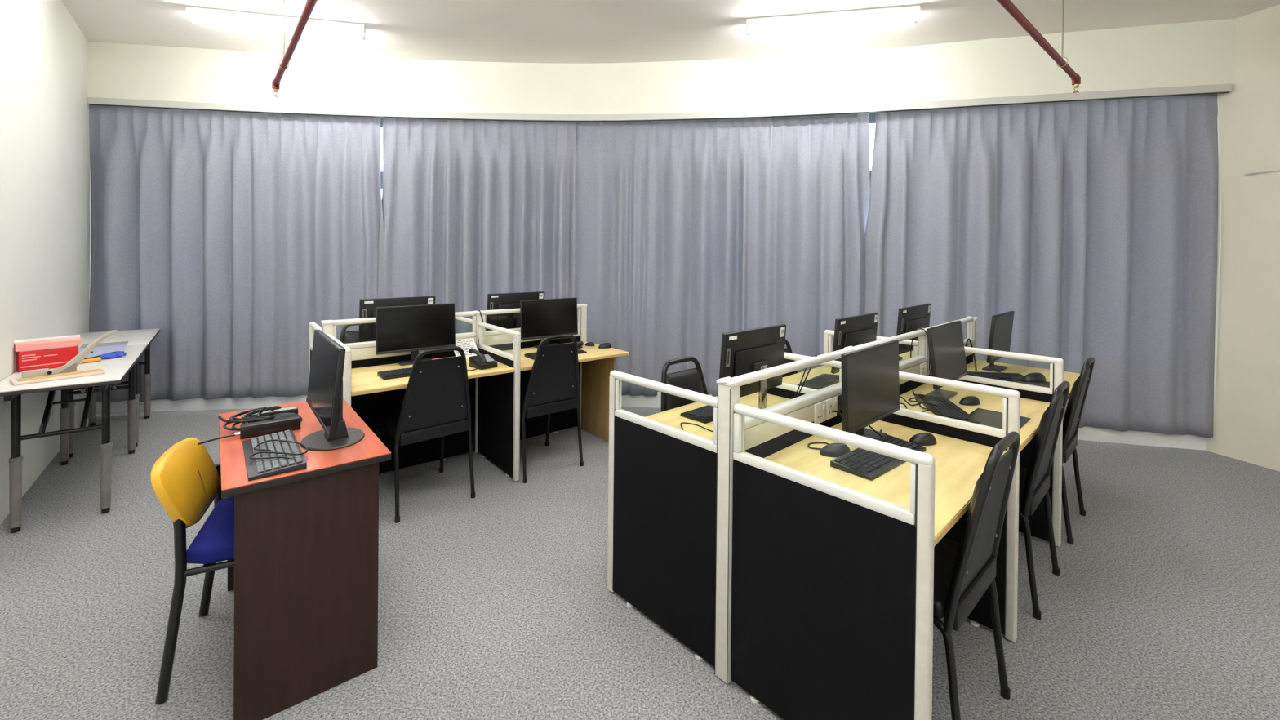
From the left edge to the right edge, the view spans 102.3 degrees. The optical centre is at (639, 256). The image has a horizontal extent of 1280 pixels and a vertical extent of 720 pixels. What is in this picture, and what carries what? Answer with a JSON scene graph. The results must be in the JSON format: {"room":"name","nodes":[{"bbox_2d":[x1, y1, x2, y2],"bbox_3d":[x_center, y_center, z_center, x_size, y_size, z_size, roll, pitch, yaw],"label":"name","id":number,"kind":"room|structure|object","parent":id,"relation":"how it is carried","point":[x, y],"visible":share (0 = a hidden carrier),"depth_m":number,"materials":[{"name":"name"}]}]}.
{"room":"computer lab","nodes":[
{"label":"computer lab","id":0,"kind":"room"},
{"bbox_2d":[0,0,90,524],"bbox_3d":[-2.649,-0.199,1.700,0.150,3.281,7.951,0,0,-39],"label":"wall","id":1,"kind":"structure","parent":0,"point":[45,168],"depth_m":3.32,"materials":[{"name":"beige paint"}]},
{"bbox_2d":[0,406,1279,719],"bbox_3d":[0.185,1.520,1.708,12.800,0.100,7.800,1,0,0],"label":"floor","id":2,"kind":"structure","parent":0,"point":[1163,603],"depth_m":2.15,"materials":[{"name":"carpet"}]},
{"bbox_2d":[0,344,147,533],"bbox_3d":[-3.421,1.038,3.151,0.482,0.768,1.322,0,0,-39],"label":"folding table","id":3,"kind":"object","parent":2,"relation":"on","point":[116,369],"visible":0.87,"depth_m":2.87,"materials":[{"name":"grey laminate"}]},
{"bbox_2d":[13,334,80,372],"bbox_3d":[-3.481,0.565,3.030,0.075,0.182,0.260,1,0,31],"label":"pack","id":4,"kind":"object","parent":3,"relation":"on","point":[57,351],"visible":0.94,"depth_m":3.00,"materials":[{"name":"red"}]},
{"bbox_2d":[20,345,76,368],"bbox_3d":[-3.454,0.581,3.014,0.002,0.096,0.220,-6,-3,31],"label":"print","id":5,"kind":"object","parent":4,"relation":"attached to","point":[76,345],"depth_m":2.97},
{"bbox_2d":[8,329,117,385],"bbox_3d":[-3.149,0.543,2.838,0.150,0.230,0.400,1,0,34],"label":"cutter","id":6,"kind":"object","parent":3,"relation":"on","point":[68,371],"visible":1,"depth_m":2.83,"materials":[{"name":"beige"}]},
{"bbox_2d":[80,357,101,363],"bbox_3d":[-3.407,0.641,3.187,0.024,0.024,0.097,1,0,31],"label":"tube","id":7,"kind":"object","parent":3,"relation":"on","point":[96,359],"visible":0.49,"depth_m":3.19,"materials":[{"name":"orange plastic"}]},
{"bbox_2d":[78,341,128,359],"bbox_3d":[-3.720,0.647,3.554,0.240,0.003,0.780,0,0,-43],"label":"plastic sheet","id":8,"kind":"object","parent":3,"relation":"on","point":[101,348],"visible":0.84,"depth_m":3.63,"materials":[{"name":"blue"}]},
{"bbox_2d":[100,351,126,359],"bbox_3d":[-3.404,0.633,3.331,0.084,0.032,0.129,1,0,22],"label":"bundle","id":9,"kind":"object","parent":8,"relation":"on","point":[110,355],"visible":1,"depth_m":3.31,"materials":[{"name":"blue plastic"}]},
{"bbox_2d":[68,328,159,457],"bbox_3d":[-4.163,1.026,4.064,0.482,0.768,1.012,0,0,-39],"label":"folding table","id":10,"kind":"object","parent":2,"relation":"on","point":[143,336],"visible":0.43,"depth_m":4.16,"materials":[{"name":"grey laminate"}]},
{"bbox_2d":[151,437,234,704],"bbox_3d":[-1.485,1.067,1.966,0.489,0.765,0.489,0,0,-27],"label":"chair","id":11,"kind":"object","parent":2,"relation":"on","point":[185,479],"visible":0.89,"depth_m":1.75,"materials":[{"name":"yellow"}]},
{"bbox_2d":[218,398,391,719],"bbox_3d":[-1.360,1.069,2.034,0.467,0.764,0.925,0,0,-40],"label":"office desk","id":12,"kind":"object","parent":2,"relation":"on","point":[303,578],"visible":0.83,"depth_m":1.69,"materials":[{"name":"brown wood"}]},
{"bbox_2d":[197,434,235,444],"bbox_3d":[-1.572,0.678,1.912,0.110,0.024,0.009,0,0,-29],"label":"cable","id":13,"kind":"object","parent":12,"relation":"on","point":[231,435],"visible":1,"depth_m":1.91,"materials":[{"name":"black plastic"}]},
{"bbox_2d":[217,416,257,431],"bbox_3d":[-1.588,0.651,2.030,0.111,0.061,0.101,1,0,0],"label":"cable","id":14,"kind":"object","parent":12,"relation":"on","point":[220,418],"visible":0.56,"depth_m":1.99,"materials":[{"name":"black plastic"}]},
{"bbox_2d":[229,410,257,431],"bbox_3d":[-1.552,0.648,2.033,0.103,0.061,0.101,1,0,0],"label":"cable","id":15,"kind":"object","parent":12,"relation":"on","point":[236,422],"visible":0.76,"depth_m":2.00,"materials":[{"name":"black plastic"}]},
{"bbox_2d":[232,407,271,423],"bbox_3d":[-1.544,0.644,2.058,0.117,0.061,0.102,1,0,0],"label":"cable","id":16,"kind":"object","parent":12,"relation":"on","point":[249,411],"visible":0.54,"depth_m":2.06,"materials":[{"name":"black plastic"}]},
{"bbox_2d":[241,406,275,422],"bbox_3d":[-1.516,0.640,2.065,0.110,0.065,0.108,1,0,0],"label":"cable","id":17,"kind":"object","parent":12,"relation":"on","point":[245,416],"visible":0.77,"depth_m":2.05,"materials":[{"name":"black plastic"}]},
{"bbox_2d":[234,415,300,439],"bbox_3d":[-1.446,0.663,2.005,0.207,0.046,0.049,0,0,-37],"label":"box","id":18,"kind":"object","parent":12,"relation":"on","point":[257,428],"visible":0.98,"depth_m":1.99,"materials":[{"name":"black plastic"}]},
{"bbox_2d":[256,405,281,417],"bbox_3d":[-1.498,0.636,2.096,0.108,0.061,0.098,1,0,0],"label":"cable","id":19,"kind":"object","parent":12,"relation":"on","point":[276,407],"visible":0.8,"depth_m":2.08,"materials":[{"name":"black plastic"}]},
{"bbox_2d":[248,406,297,422],"bbox_3d":[-1.530,0.662,2.150,0.170,0.044,0.044,0,0,-37],"label":"box","id":20,"kind":"object","parent":12,"relation":"on","point":[293,409],"visible":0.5,"depth_m":2.15,"materials":[{"name":"black plastic"}]},
{"bbox_2d":[242,430,306,480],"bbox_3d":[-1.274,0.676,1.787,0.152,0.026,0.400,0,0,-40],"label":"keyboard","id":21,"kind":"object","parent":12,"relation":"on","point":[261,468],"visible":0.88,"depth_m":1.73,"materials":[{"name":"grey plastic"}]},
{"bbox_2d":[248,439,308,460],"bbox_3d":[-1.233,0.663,1.772,0.217,0.018,0.162,1,0,0],"label":"cable","id":22,"kind":"object","parent":21,"relation":"on","point":[296,442],"visible":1,"depth_m":1.74,"materials":[{"name":"black plastic"}]},
{"bbox_2d":[272,413,302,422],"bbox_3d":[-1.456,0.661,2.108,0.075,0.048,0.138,1,0,26],"label":"mouse","id":23,"kind":"object","parent":12,"relation":"on","point":[280,415],"visible":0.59,"depth_m":2.10,"materials":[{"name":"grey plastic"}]},
{"bbox_2d":[300,329,364,450],"bbox_3d":[-1.157,0.496,1.944,0.208,0.386,0.545,0,0,-40],"label":"monitor","id":24,"kind":"object","parent":12,"relation":"on","point":[324,397],"visible":0.98,"depth_m":1.88,"materials":[{"name":"black plastic"}]},
{"bbox_2d":[308,321,321,379],"bbox_3d":[-2.169,0.953,3.472,0.036,0.967,0.645,0,0,-39],"label":"screen","id":25,"kind":"object","parent":2,"relation":"on","point":[313,326],"visible":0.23,"depth_m":3.67,"materials":[{"name":"white metal"}]},
{"bbox_2d":[326,333,351,406],"bbox_3d":[-1.732,0.960,2.940,0.036,0.967,0.624,0,0,-39],"label":"screen","id":26,"kind":"object","parent":2,"relation":"on","point":[347,367],"visible":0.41,"depth_m":2.70,"materials":[{"name":"white metal"}]},
{"bbox_2d":[339,324,359,343],"bbox_3d":[-1.977,0.969,3.774,0.460,0.935,0.551,0,0,-39],"label":"chair","id":27,"kind":"object","parent":2,"relation":"on","point":[346,337],"visible":0.06,"depth_m":3.88,"materials":[{"name":"black plastic"}]},
{"bbox_2d":[373,346,475,523],"bbox_3d":[-1.310,0.979,3.122,0.460,0.935,0.551,0,0,-42],"label":"chair","id":28,"kind":"object","parent":2,"relation":"on","point":[436,403],"visible":0.93,"depth_m":2.96,"materials":[{"name":"black"}]},
{"bbox_2d":[320,303,587,473],"bbox_3d":[-1.221,0.922,3.798,1.940,1.046,0.065,0,0,-39],"label":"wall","id":29,"kind":"structure","parent":2,"relation":"on","point":[368,406],"depth_m":3.63,"materials":[{"name":"black fabric"}]},
{"bbox_2d":[351,356,514,395],"bbox_3d":[-1.357,0.795,3.248,0.929,0.170,0.608,0,0,-39],"label":"desk","id":30,"kind":"object","parent":29,"relation":"attached to","point":[364,380],"visible":0.33,"depth_m":3.05,"materials":[{"name":"brown wood"}]},
{"bbox_2d":[377,367,412,379],"bbox_3d":[-1.358,0.698,3.165,0.435,0.024,0.148,0,0,-39],"label":"keyboard","id":31,"kind":"object","parent":30,"relation":"on","point":[403,372],"visible":0.34,"depth_m":3.06,"materials":[{"name":"black plastic"}]},
{"bbox_2d":[375,303,455,365],"bbox_3d":[-1.502,0.514,3.451,0.500,0.386,0.105,0,0,-39],"label":"monitor","id":32,"kind":"object","parent":30,"relation":"on","point":[413,328],"visible":0.87,"depth_m":3.41,"materials":[{"name":"black plastic"}]},
{"bbox_2d":[453,337,479,358],"bbox_3d":[-1.244,0.646,3.664,0.170,0.124,0.158,0,0,-39],"label":"notice sheet","id":33,"kind":"object","parent":30,"relation":"on","point":[465,344],"visible":0.66,"depth_m":3.68,"materials":[{"name":"white paper"}]},
{"bbox_2d":[457,339,476,355],"bbox_3d":[-1.246,0.640,3.671,0.146,0.002,0.159,1,38,-40],"label":"print","id":34,"kind":"object","parent":33,"relation":"attached to","point":[465,340],"depth_m":3.68},
{"bbox_2d":[468,347,497,369],"bbox_3d":[-1.017,0.653,3.341,0.188,0.117,0.124,1,0,42],"label":"telephone","id":35,"kind":"object","parent":30,"relation":"on","point":[482,362],"visible":1,"depth_m":3.31,"materials":[{"name":"black plastic"}]},
{"bbox_3d":[-1.786,0.788,3.770,0.929,0.170,0.608,0,0,-39],"label":"desk","id":36,"kind":"object","parent":29,"relation":"attached to","visible":0},
{"bbox_2d":[358,296,435,342],"bbox_3d":[-1.703,0.496,3.649,0.500,0.414,0.105,0,0,-39],"label":"monitor","id":37,"kind":"object","parent":36,"relation":"on","point":[367,307],"visible":0.29,"depth_m":3.56,"materials":[{"name":"black plastic"}]},
{"bbox_2d":[454,316,472,324],"bbox_3d":[-1.421,0.957,4.087,0.036,0.967,0.645,0,0,-39],"label":"screen","id":38,"kind":"object","parent":2,"relation":"on","point":[460,318],"visible":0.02,"depth_m":3.99,"materials":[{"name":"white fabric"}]},
{"bbox_2d":[477,321,520,481],"bbox_3d":[-0.983,0.965,3.555,0.036,0.967,0.624,0,0,-39],"label":"screen","id":39,"kind":"object","parent":2,"relation":"on","point":[499,395],"visible":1,"depth_m":3.48,"materials":[{"name":"black fabric"}]},
{"bbox_2d":[520,333,583,483],"bbox_3d":[-0.708,0.982,3.620,0.460,0.935,0.551,0,0,-39],"label":"chair","id":40,"kind":"object","parent":2,"relation":"on","point":[553,383],"visible":0.88,"depth_m":3.44,"materials":[{"name":"black"}]},
{"bbox_2d":[503,341,628,441],"bbox_3d":[-0.625,1.080,3.853,0.893,0.732,0.608,0,0,-39],"label":"desk","id":41,"kind":"object","parent":2,"relation":"on","point":[597,364],"visible":0.46,"depth_m":4.10,"materials":[{"name":"brown wood"}]},
{"bbox_2d":[520,297,577,348],"bbox_3d":[-0.730,0.521,4.086,0.500,0.380,0.105,0,0,-39],"label":"monitor","id":42,"kind":"object","parent":41,"relation":"on","point":[540,318],"visible":0.94,"depth_m":4.04,"materials":[{"name":"black plastic"}]},
{"bbox_2d":[524,348,586,359],"bbox_3d":[-0.611,0.702,3.760,0.435,0.024,0.148,0,0,-39],"label":"keyboard","id":43,"kind":"object","parent":41,"relation":"on","point":[531,355],"visible":0.1,"depth_m":3.67,"materials":[{"name":"black plastic"}]},
{"bbox_2d":[598,342,611,348],"bbox_3d":[-0.276,0.696,4.061,0.110,0.038,0.060,0,0,-18],"label":"mouse","id":44,"kind":"object","parent":41,"relation":"on","point":[605,345],"visible":1,"depth_m":4.04,"materials":[{"name":"black plastic"}]},
{"bbox_2d":[607,370,717,666],"bbox_3d":[0.079,0.983,2.043,0.036,0.967,0.610,0,0,-43],"label":"screen","id":45,"kind":"object","parent":2,"relation":"on","point":[662,477],"visible":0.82,"depth_m":2.00,"materials":[{"name":"black fabric"}]},
{"bbox_2d":[661,356,708,412],"bbox_3d":[0.387,0.999,2.505,0.460,0.935,0.551,0,0,-43],"label":"chair","id":46,"kind":"object","parent":2,"relation":"on","point":[693,380],"visible":0.23,"depth_m":2.64,"materials":[{"name":"black"}]},
{"bbox_2d":[782,338,797,377],"bbox_3d":[1.053,1.003,3.125,0.460,0.935,0.551,0,0,-43],"label":"chair","id":47,"kind":"object","parent":2,"relation":"on","point":[788,349],"visible":0.02,"depth_m":3.34,"materials":[{"name":"black plastic"}]},
{"bbox_2d":[767,352,841,399],"bbox_3d":[0.778,0.987,2.693,0.036,0.967,0.610,0,0,-43],"label":"screen","id":48,"kind":"object","parent":2,"relation":"on","point":[786,390],"visible":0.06,"depth_m":2.66,"materials":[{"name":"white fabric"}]},
{"bbox_2d":[730,403,935,719],"bbox_3d":[0.536,0.991,1.551,0.036,0.967,0.625,0,0,-43],"label":"screen","id":49,"kind":"object","parent":2,"relation":"on","point":[833,587],"visible":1,"depth_m":1.51,"materials":[{"name":"black fabric"}]},
{"bbox_2d":[714,315,977,684],"bbox_3d":[1.362,0.953,2.781,2.946,1.046,0.066,0,0,-43],"label":"partition","id":50,"kind":"structure","parent":2,"relation":"on","point":[762,438],"depth_m":1.85,"materials":[{"name":"metal"}]},
{"bbox_2d":[644,391,790,439],"bbox_3d":[0.440,0.818,2.357,0.915,0.170,0.568,0,0,-43],"label":"desk","id":51,"kind":"object","parent":50,"relation":"attached to","point":[672,417],"visible":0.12,"depth_m":2.36,"materials":[{"name":"brown wood"}]},
{"bbox_2d":[680,404,715,423],"bbox_3d":[0.344,0.719,2.412,0.300,0.024,0.148,0,0,-43],"label":"keyboard","id":52,"kind":"object","parent":51,"relation":"on","point":[704,415],"visible":0.43,"depth_m":2.33,"materials":[{"name":"black plastic"}]},
{"bbox_2d":[719,324,786,408],"bbox_3d":[0.541,0.530,2.334,0.480,0.408,0.105,0,0,-43],"label":"monitor","id":53,"kind":"object","parent":51,"relation":"on","point":[743,352],"visible":0.57,"depth_m":2.31,"materials":[{"name":"black plastic"}]},
{"bbox_2d":[793,355,817,398],"bbox_3d":[0.674,0.577,2.326,0.099,0.314,0.277,0,0,-22],"label":"cable","id":54,"kind":"object","parent":51,"relation":"on","point":[815,355],"visible":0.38,"depth_m":2.27,"materials":[{"name":"black plastic"}]},
{"bbox_2d":[782,365,839,385],"bbox_3d":[1.142,0.821,3.008,0.920,0.170,0.568,0,0,-43],"label":"desk","id":55,"kind":"object","parent":50,"relation":"attached to","point":[795,379],"visible":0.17,"depth_m":3.20,"materials":[{"name":"brown wood"}]},
{"bbox_2d":[795,373,839,389],"bbox_3d":[1.045,0.723,2.981,0.148,0.024,0.435,1,0,41],"label":"keyboard","id":56,"kind":"object","parent":55,"relation":"on","point":[823,380],"visible":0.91,"depth_m":2.96,"materials":[{"name":"black plastic"}]},
{"bbox_2d":[831,312,878,373],"bbox_3d":[1.268,0.537,2.954,0.520,0.400,0.105,0,0,-43],"label":"monitor","id":57,"kind":"object","parent":55,"relation":"on","point":[853,331],"visible":0.51,"depth_m":2.91,"materials":[{"name":"black plastic"}]},
{"bbox_2d":[813,400,826,424],"bbox_3d":[0.767,0.661,2.186,0.092,0.086,0.012,0,0,-43],"label":"power socket","id":58,"kind":"object","parent":50,"relation":"attached to","point":[820,409],"visible":0.94,"depth_m":2.18,"materials":[{"name":"white plastic"}]},
{"bbox_2d":[825,396,836,420],"bbox_3d":[0.838,0.661,2.252,0.092,0.086,0.012,0,0,-43],"label":"power socket","id":59,"kind":"object","parent":50,"relation":"attached to","point":[831,403],"visible":1,"depth_m":2.25,"materials":[{"name":"white plastic"}]},
{"bbox_2d":[837,394,841,410],"bbox_3d":[0.910,0.655,2.325,0.070,0.068,0.004,0,0,-43],"label":"port","id":60,"kind":"object","parent":50,"relation":"attached to","point":[839,397],"visible":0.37,"depth_m":2.31,"materials":[{"name":"black plastic"}]},
{"bbox_2d":[764,420,1007,546],"bbox_3d":[0.886,0.825,1.876,0.915,0.170,0.608,0,0,-43],"label":"desk","id":61,"kind":"object","parent":50,"relation":"attached to","point":[959,464],"visible":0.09,"depth_m":1.78,"materials":[{"name":"brown wood"}]},
{"bbox_2d":[807,441,828,449],"bbox_3d":[0.697,0.734,2.000,0.094,0.006,0.075,1,0,0],"label":"cable","id":62,"kind":"object","parent":61,"relation":"on","point":[808,444],"visible":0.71,"depth_m":2.02,"materials":[{"name":"black plastic"}]},
{"bbox_2d":[819,443,850,457],"bbox_3d":[0.730,0.717,1.924,0.116,0.040,0.063,1,0,1],"label":"mouse","id":63,"kind":"object","parent":61,"relation":"on","point":[833,450],"visible":0.96,"depth_m":1.91,"materials":[{"name":"grey plastic"}]},
{"bbox_2d":[840,340,900,439],"bbox_3d":[0.914,0.550,2.094,0.500,0.378,0.102,0,0,-43],"label":"monitor","id":64,"kind":"object","parent":61,"relation":"on","point":[870,380],"visible":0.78,"depth_m":2.03,"materials":[{"name":"black plastic"}]},
{"bbox_2d":[830,434,926,480],"bbox_3d":[0.884,0.727,1.894,0.435,0.024,0.148,0,0,-39],"label":"keyboard","id":65,"kind":"object","parent":61,"relation":"on","point":[868,464],"visible":0.71,"depth_m":1.82,"materials":[{"name":"black plastic"}]},
{"bbox_2d":[908,432,936,445],"bbox_3d":[1.127,0.721,2.051,0.110,0.038,0.060,1,0,-4],"label":"mouse","id":66,"kind":"object","parent":61,"relation":"on","point":[922,438],"visible":0.98,"depth_m":2.03,"materials":[{"name":"black plastic"}]},
{"bbox_2d":[920,362,926,375],"bbox_3d":[1.661,0.665,3.016,0.092,0.086,0.012,0,0,-43],"label":"power socket","id":67,"kind":"object","parent":50,"relation":"attached to","point":[923,366],"visible":0.81,"depth_m":3.01,"materials":[{"name":"white plastic"}]},
{"bbox_2d":[899,383,1049,452],"bbox_3d":[1.588,0.828,2.528,0.920,0.170,0.608,0,0,-43],"label":"desk","id":68,"kind":"object","parent":50,"relation":"attached to","point":[1034,410],"visible":0.2,"depth_m":2.58,"materials":[{"name":"brown wood"}]},
{"bbox_2d":[910,328,931,376],"bbox_3d":[1.684,0.582,3.037,0.051,0.316,0.177,0,0,-22],"label":"cable","id":69,"kind":"object","parent":68,"relation":"on","point":[920,328],"visible":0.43,"depth_m":3.05,"materials":[{"name":"black plastic"}]},
{"bbox_2d":[924,320,968,399],"bbox_3d":[1.618,0.550,2.755,0.500,0.383,0.112,0,0,-43],"label":"monitor","id":70,"kind":"object","parent":68,"relation":"on","point":[945,341],"visible":0.88,"depth_m":2.71,"materials":[{"name":"black plastic"}]},
{"bbox_2d":[915,394,979,423],"bbox_3d":[1.476,0.730,2.495,0.148,0.024,0.400,1,0,12],"label":"keyboard","id":71,"kind":"object","parent":68,"relation":"on","point":[948,409],"visible":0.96,"depth_m":2.45,"materials":[{"name":"black plastic"}]},
{"bbox_2d":[907,394,940,406],"bbox_3d":[1.411,0.717,2.600,0.110,0.027,0.238,1,0,0],"label":"cable","id":72,"kind":"object","parent":71,"relation":"on","point":[922,395],"visible":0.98,"depth_m":2.57,"materials":[{"name":"black plastic"}]},
{"bbox_2d":[959,395,980,405],"bbox_3d":[1.668,0.724,2.604,0.110,0.038,0.060,1,0,-10],"label":"mouse","id":73,"kind":"object","parent":68,"relation":"on","point":[969,400],"visible":1,"depth_m":2.58,"materials":[{"name":"black plastic"}]},
{"bbox_2d":[968,408,1031,429],"bbox_3d":[1.604,0.742,2.334,0.340,0.004,0.210,0,0,-43],"label":"mouse pad","id":74,"kind":"object","parent":68,"relation":"on","point":[985,417],"visible":0.46,"depth_m":2.36,"materials":[{"name":"grey plastic"}]},
{"bbox_2d":[823,329,917,356],"bbox_3d":[1.482,0.990,3.347,0.036,0.967,0.610,0,0,-43],"label":"screen","id":75,"kind":"object","parent":2,"relation":"on","point":[828,335],"visible":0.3,"depth_m":3.52,"materials":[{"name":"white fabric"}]},
{"bbox_2d":[898,351,913,361],"bbox_3d":[1.857,1.106,3.677,0.959,0.732,0.568,0,0,-43],"label":"desk","id":76,"kind":"object","parent":2,"relation":"on","point":[904,356],"visible":0.02,"depth_m":3.87,"materials":[{"name":"brown wood"}]},
{"bbox_2d":[896,303,931,355],"bbox_3d":[1.863,0.535,3.446,0.540,0.412,0.105,0,0,-43],"label":"monitor","id":77,"kind":"object","parent":76,"relation":"on","point":[912,318],"visible":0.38,"depth_m":3.39,"materials":[{"name":"black plastic"}]},
{"bbox_2d":[879,371,1020,642],"bbox_3d":[1.236,0.994,2.201,0.036,0.967,0.625,0,0,-43],"label":"screen","id":78,"kind":"object","parent":2,"relation":"on","point":[1006,566],"visible":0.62,"depth_m":2.01,"materials":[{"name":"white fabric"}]},
{"bbox_2d":[933,431,1020,719],"bbox_3d":[0.928,1.009,1.753,0.460,0.935,0.551,0,0,-42],"label":"chair","id":79,"kind":"object","parent":2,"relation":"on","point":[963,571],"visible":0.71,"depth_m":1.55,"materials":[{"name":"black plastic"}]},
{"bbox_2d":[928,346,1063,546],"bbox_3d":[1.939,0.998,2.855,0.036,0.967,0.625,0,0,-43],"label":"screen","id":80,"kind":"object","parent":2,"relation":"on","point":[1037,522],"visible":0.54,"depth_m":2.67,"materials":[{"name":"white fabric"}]},
{"bbox_2d":[966,360,1079,399],"bbox_3d":[2.303,1.113,3.197,0.959,0.732,0.608,0,0,-43],"label":"desk","id":81,"kind":"object","parent":2,"relation":"on","point":[1070,377],"visible":0.22,"depth_m":3.39,"materials":[{"name":"brown wood"}]},
{"bbox_2d":[964,338,977,370],"bbox_3d":[2.167,0.641,3.401,0.101,0.203,0.055,1,0,34],"label":"cable","id":82,"kind":"object","parent":81,"relation":"on","point":[969,340],"visible":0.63,"depth_m":3.40,"materials":[{"name":"black plastic"}]},
{"bbox_2d":[967,371,1027,382],"bbox_3d":[2.180,0.733,3.162,0.360,0.024,0.148,1,0,9],"label":"keyboard","id":83,"kind":"object","parent":81,"relation":"on","point":[1012,377],"visible":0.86,"depth_m":3.15,"materials":[{"name":"black plastic"}]},
{"bbox_2d":[982,311,1014,372],"bbox_3d":[2.369,0.558,3.430,0.500,0.374,0.106,0,0,-43],"label":"monitor","id":84,"kind":"object","parent":81,"relation":"on","point":[1002,324],"visible":0.91,"depth_m":3.37,"materials":[{"name":"black plastic"}]},
{"bbox_2d":[1015,381,1049,387],"bbox_3d":[2.316,0.746,3.016,0.260,0.004,0.170,0,0,-37],"label":"mouse pad","id":85,"kind":"object","parent":81,"relation":"on","point":[1046,384],"visible":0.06,"depth_m":3.03,"materials":[{"name":"grey plastic"}]},
{"bbox_2d":[1022,372,1046,382],"bbox_3d":[2.365,0.719,3.088,0.138,0.048,0.075,1,0,-4],"label":"mouse","id":86,"kind":"object","parent":85,"relation":"on","point":[1031,377],"visible":1,"depth_m":3.06,"materials":[{"name":"black plastic"}]},
{"bbox_2d":[1018,381,1070,619],"bbox_3d":[1.645,1.012,2.422,0.460,0.935,0.551,0,0,-43],"label":"chair","id":87,"kind":"object","parent":2,"relation":"on","point":[1034,480],"visible":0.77,"depth_m":2.19,"materials":[{"name":"black plastic"}]},
{"bbox_2d":[1062,357,1094,544],"bbox_3d":[2.247,1.015,2.978,0.460,0.935,0.551,0,0,-43],"label":"chair","id":88,"kind":"object","parent":2,"relation":"on","point":[1071,421],"visible":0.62,"depth_m":2.74,"materials":[{"name":"black"}]},
{"bbox_3d":[-1.054,1.073,4.375,0.893,0.732,0.608,0,0,-39],"label":"desk","id":89,"kind":"object","parent":2,"relation":"on","visible":0},
{"bbox_2d":[486,291,544,330],"bbox_3d":[-0.996,0.501,4.205,0.500,0.414,0.105,0,0,-39],"label":"monitor","id":90,"kind":"object","parent":89,"relation":"on","point":[500,300],"visible":0.39,"depth_m":4.16,"materials":[{"name":"black plastic"}]},
{"bbox_2d":[87,18,1235,114],"bbox_3d":[-0.175,-1.587,4.660,9.504,0.489,1.010,1,0,4],"label":"wall","id":91,"kind":"structure","parent":0,"point":[1198,53],"depth_m":4.61,"materials":[{"name":"paint"}]},
{"bbox_2d":[380,117,383,189],"bbox_3d":[-2.540,-0.283,5.056,1.545,2.165,0.070,1,0,-5],"label":"window","id":92,"kind":"structure","parent":91,"relation":"in","point":[381,118],"depth_m":5.03,"materials":[{"name":"grey"}]},
{"bbox_2d":[96,391,1205,450],"bbox_3d":[-0.206,1.372,4.753,9.509,0.154,0.937,1,0,4],"label":"trim","id":93,"kind":"structure","parent":91,"relation":"attached to","point":[1086,433],"depth_m":4.68,"materials":[{"name":"paint"}]},
{"bbox_2d":[88,84,1231,181],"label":"rail","id":94,"kind":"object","parent":91,"relation":"in","point":[872,116],"depth_m":4.60,"materials":[{"name":"grey metal"}]},
{"bbox_2d":[88,103,384,402],"bbox_3d":[-3.652,-0.033,4.720,2.512,2.655,0.145,1,0,-8],"label":"curtain","id":95,"kind":"object","parent":94,"relation":"hanging from","point":[227,234],"visible":0.88,"depth_m":4.72,"materials":[{"name":"fabric"}]},
{"bbox_2d":[377,117,576,333],"bbox_3d":[-1.558,-0.013,4.934,1.862,2.655,0.166,1,0,-3],"label":"curtain","id":96,"kind":"object","parent":94,"relation":"hanging from","point":[473,210],"visible":0.68,"depth_m":4.93,"materials":[{"name":"fabric"}]},
{"bbox_2d":[569,112,870,396],"bbox_3d":[0.706,0.011,4.824,2.814,2.655,0.178,1,0,9],"label":"curtain","id":97,"kind":"object","parent":94,"relation":"hanging from","point":[685,234],"visible":0.73,"depth_m":4.84,"materials":[{"name":"fabric"}]},
{"bbox_2d":[863,93,1217,437],"bbox_3d":[3.195,0.038,4.242,2.488,2.655,0.134,1,0,16],"label":"curtain","id":98,"kind":"object","parent":94,"relation":"hanging from","point":[1095,223],"visible":0.82,"depth_m":4.16,"materials":[{"name":"fabric"}]},
{"bbox_2d":[62,0,1279,63],"bbox_3d":[0.219,-1.871,1.690,12.800,0.120,7.800,1,0,0],"label":"ceiling","id":99,"kind":"structure","parent":0,"point":[510,31],"depth_m":4.05,"materials":[{"name":"paint"}]},
{"bbox_2d":[186,6,299,31],"bbox_3d":[-3.003,-1.791,3.931,0.740,0.124,0.072,0,0,-13],"label":"fluorescent light","id":100,"kind":"object","parent":99,"relation":"attached to","point":[192,12],"depth_m":3.90,"materials":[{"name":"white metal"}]},
{"bbox_2d":[271,0,317,97],"bbox_3d":[-1.303,-1.446,2.110,0.054,0.766,3.582,0,0,-40],"label":"pipe","id":101,"kind":"object","parent":99,"relation":"hanging from","point":[309,6],"visible":1,"depth_m":2.82,"materials":[{"name":"red metal"}]},
{"bbox_2d":[302,18,366,39],"bbox_3d":[-2.402,-1.787,4.074,0.449,0.122,0.072,0,0,-13],"label":"fluorescent light","id":102,"kind":"object","parent":99,"relation":"attached to","point":[311,24],"depth_m":4.05,"materials":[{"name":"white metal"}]},
{"bbox_2d":[746,4,919,35],"bbox_3d":[1.415,-1.755,3.840,1.220,0.111,0.072,1,0,11],"label":"fluorescent light","id":103,"kind":"object","parent":99,"relation":"attached to","point":[909,11],"visible":1,"depth_m":3.81,"materials":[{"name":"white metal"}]},
{"bbox_2d":[996,0,1080,93],"bbox_3d":[1.311,-1.419,2.003,3.762,0.766,0.054,0,0,-41],"label":"pipe","id":104,"kind":"object","parent":99,"relation":"hanging from","point":[1007,5],"visible":1,"depth_m":2.68,"materials":[{"name":"red metal"}]},
{"bbox_2d":[1205,4,1279,471],"bbox_3d":[5.107,-0.120,1.414,0.150,3.281,6.068,0,0,-14],"label":"wall","id":105,"kind":"structure","parent":0,"point":[1246,412],"depth_m":3.76,"materials":[{"name":"paint"}]},
{"bbox_2d":[1244,168,1279,174],"bbox_3d":[4.538,-0.608,3.323,0.026,0.024,0.915,0,0,-14],"label":"rod","id":106,"kind":"object","parent":105,"relation":"attached to","point":[1246,172],"visible":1,"depth_m":3.70,"materials":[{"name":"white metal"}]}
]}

